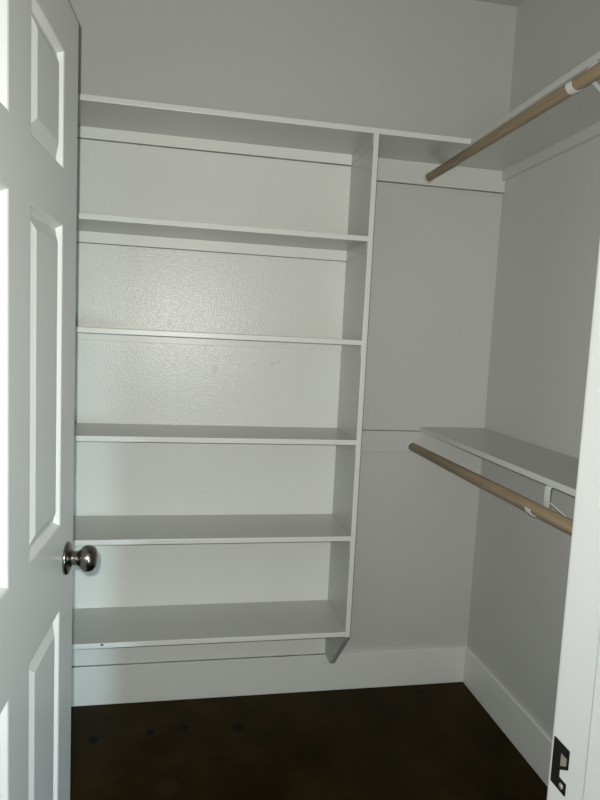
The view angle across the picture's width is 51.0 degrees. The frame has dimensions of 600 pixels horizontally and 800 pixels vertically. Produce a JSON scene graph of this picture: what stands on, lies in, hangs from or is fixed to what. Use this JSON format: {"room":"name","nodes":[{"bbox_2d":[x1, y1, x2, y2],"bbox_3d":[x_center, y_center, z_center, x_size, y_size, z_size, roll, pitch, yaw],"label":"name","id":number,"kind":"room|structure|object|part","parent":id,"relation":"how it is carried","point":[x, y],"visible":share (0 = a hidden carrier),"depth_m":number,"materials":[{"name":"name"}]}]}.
{"room":"walk-in closet","nodes":[
{"label":"walk-in closet","id":0,"kind":"room"},
{"bbox_2d":[68,0,516,665],"bbox_3d":[-0.050,-0.183,2.464,1.860,2.745,0.100,2,6,-11],"label":"wall","id":1,"kind":"structure","parent":0,"point":[435,67],"depth_m":2.44,"materials":[{"name":"paint"}]},
{"bbox_2d":[71,646,466,706],"bbox_3d":[-0.101,1.109,2.542,1.660,0.157,0.013,2,6,-11],"label":"baseboard","id":2,"kind":"structure","parent":1,"relation":"attached to","point":[224,677],"depth_m":2.52,"materials":[{"name":"white paint"}]},
{"bbox_2d":[72,94,538,665],"bbox_3d":[-0.024,0.059,2.299,1.658,1.988,0.284,2,6,-11],"label":"shelving unit","id":3,"kind":"object","parent":1,"relation":"attached to","point":[224,258],"visible":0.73,"depth_m":2.33,"materials":[{"name":"white paint"}]},
{"bbox_3d":[-0.368,0.820,2.317,1.031,0.018,0.281,2,6,-11],"label":"shelf","id":4,"kind":"part","parent":3,"relation":"part of","materials":[{"name":"grey wood"}]},
{"bbox_3d":[-0.358,0.043,2.377,1.031,1.969,0.003,2,6,-11],"label":"panel","id":5,"kind":"part","parent":3,"relation":"part of","materials":[{"name":"white paint"}]},
{"bbox_3d":[-0.351,0.465,2.280,1.031,0.018,0.281,2,6,-11],"label":"shelf","id":6,"kind":"part","parent":3,"relation":"part of","materials":[{"name":"grey wood"}]},
{"bbox_3d":[-0.334,0.120,2.245,1.031,0.018,0.281,2,6,-11],"label":"shelf","id":7,"kind":"part","parent":3,"relation":"part of","materials":[{"name":"grey wood"}]},
{"bbox_3d":[-0.318,-0.227,2.209,1.031,0.018,0.281,2,6,-11],"label":"shelf","id":8,"kind":"part","parent":3,"relation":"part of","materials":[{"name":"grey wood"}]},
{"bbox_3d":[-0.301,-0.576,2.172,1.031,0.018,0.281,2,6,-11],"label":"shelf","id":9,"kind":"part","parent":3,"relation":"part of","materials":[{"name":"grey wood"}]},
{"bbox_3d":[0.023,-0.920,2.198,1.658,0.018,0.284,2,6,-11],"label":"shelf","id":10,"kind":"part","parent":3,"relation":"part of","materials":[{"name":"grey wood"}]},
{"bbox_3d":[0.183,0.073,2.341,0.018,1.970,0.282,2,6,-11],"label":"panel","id":11,"kind":"part","parent":3,"relation":"part of","materials":[{"name":"grey wood"}]},
{"bbox_2d":[70,682,547,799],"bbox_3d":[0.710,1.475,0.441,2.660,0.060,4.700,2,6,-11],"label":"floor","id":12,"kind":"structure","parent":0,"point":[437,741],"depth_m":2.21,"materials":[{"name":"concrete"}]},
{"bbox_2d":[476,0,523,6],"bbox_3d":[0.183,-1.480,1.466,1.860,0.060,1.850,2,6,-11],"label":"ceiling","id":13,"kind":"structure","parent":0,"point":[515,3],"depth_m":2.40,"materials":[{"name":"grey paint"}]},
{"bbox_2d":[467,0,599,738],"bbox_3d":[1.000,-0.050,1.670,0.100,2.745,1.875,2,6,-11],"label":"wall","id":14,"kind":"structure","parent":0,"point":[549,234],"depth_m":2.23,"materials":[{"name":"paint"}]},
{"bbox_2d":[361,427,578,516],"bbox_3d":[0.620,0.342,1.705,0.609,0.278,1.748,2,6,-11],"label":"wall shelf","id":15,"kind":"object","parent":14,"relation":"attached to","point":[554,469],"visible":0.73,"depth_m":2.16,"materials":[{"name":"grey wood"}]},
{"bbox_2d":[407,442,572,534],"bbox_3d":[0.612,0.282,1.689,0.040,0.040,1.728,2,6,-11],"label":"closet rod","id":16,"kind":"object","parent":15,"relation":"attached to","point":[564,523],"visible":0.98,"depth_m":1.81,"materials":[{"name":"brown wood"}]},
{"bbox_2d":[376,51,599,193],"bbox_3d":[0.671,-0.712,1.596,0.609,0.289,1.748,2,6,-11],"label":"wall shelf","id":17,"kind":"object","parent":14,"relation":"attached to","point":[574,121],"visible":0.67,"depth_m":2.08,"materials":[{"name":"grey wood"}]},
{"bbox_2d":[423,62,599,182],"bbox_3d":[0.658,-0.766,1.579,0.042,0.054,1.728,2,6,-11],"label":"closet rod","id":18,"kind":"object","parent":17,"relation":"hanging from","point":[592,74],"visible":0.98,"depth_m":1.76,"materials":[{"name":"brown wood"}]},
{"bbox_2d":[423,172,433,182],"bbox_3d":[0.496,-0.855,2.419,0.042,0.042,0.008,2,6,-11],"label":"closet rod end","id":19,"kind":"object","parent":18,"relation":"attached to","point":[425,177],"depth_m":2.41,"materials":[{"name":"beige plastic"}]},
{"bbox_2d":[463,647,551,786],"bbox_3d":[0.872,1.228,1.847,0.013,0.156,1.737,2,6,-11],"label":"baseboard","id":20,"kind":"structure","parent":14,"relation":"attached to","point":[534,744],"depth_m":2.32,"materials":[{"name":"white paint"}]},
{"bbox_3d":[0.302,0.022,0.646,1.660,2.745,0.125,2,6,-11],"label":"wall","id":21,"kind":"structure","parent":0,"visible":0},
{"bbox_2d":[547,243,599,799],"bbox_3d":[0.351,0.334,0.686,0.086,2.122,0.147,2,6,-11],"label":"door frame","id":22,"kind":"structure","parent":21,"relation":"attached to","point":[574,772],"depth_m":0.70,"materials":[{"name":"white wood"}]},
{"bbox_3d":[0.305,0.429,0.738,0.002,0.056,0.028,2,6,-11],"label":"strike plate","id":23,"kind":"part","parent":22,"relation":"part of","materials":[{"name":"brown metal"}]},
{"bbox_3d":[-0.448,0.312,0.526,0.075,2.122,0.141,2,6,-11],"label":"door frame","id":24,"kind":"structure","parent":0,"visible":0},
{"bbox_2d":[0,0,97,799],"bbox_3d":[-0.427,0.300,0.991,0.097,2.028,0.740,2,6,-8],"label":"door","id":25,"kind":"structure","parent":24,"relation":"attached to","point":[39,38],"depth_m":1.05,"materials":[{"name":"white wood"}]},
{"bbox_3d":[-0.388,-0.489,0.752,0.012,0.210,0.205,2,6,-8],"label":"panel","id":26,"kind":"part","parent":25,"relation":"part of","materials":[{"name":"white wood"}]},
{"bbox_3d":[-0.411,0.004,0.803,0.012,0.581,0.205,2,6,-8],"label":"panel","id":27,"kind":"part","parent":25,"relation":"part of","materials":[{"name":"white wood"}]},
{"bbox_3d":[-0.449,0.787,0.885,0.012,0.653,0.205,2,6,-8],"label":"panel","id":28,"kind":"part","parent":25,"relation":"part of","materials":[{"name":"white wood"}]},
{"bbox_3d":[-0.488,0.754,1.188,0.012,0.653,0.207,2,6,-8],"label":"panel","id":29,"kind":"part","parent":25,"relation":"part of","materials":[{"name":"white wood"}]},
{"bbox_3d":[-0.451,-0.030,1.107,0.012,0.581,0.207,2,6,-8],"label":"panel","id":30,"kind":"part","parent":25,"relation":"part of","materials":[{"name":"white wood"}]},
{"bbox_3d":[-0.427,-0.522,1.056,0.012,0.210,0.207,2,6,-8],"label":"panel","id":31,"kind":"part","parent":25,"relation":"part of","materials":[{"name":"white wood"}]},
{"bbox_3d":[-0.450,0.328,1.303,0.058,0.054,0.054,2,6,-8],"label":"knob","id":32,"kind":"part","parent":25,"relation":"part of","materials":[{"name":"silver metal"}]}
]}

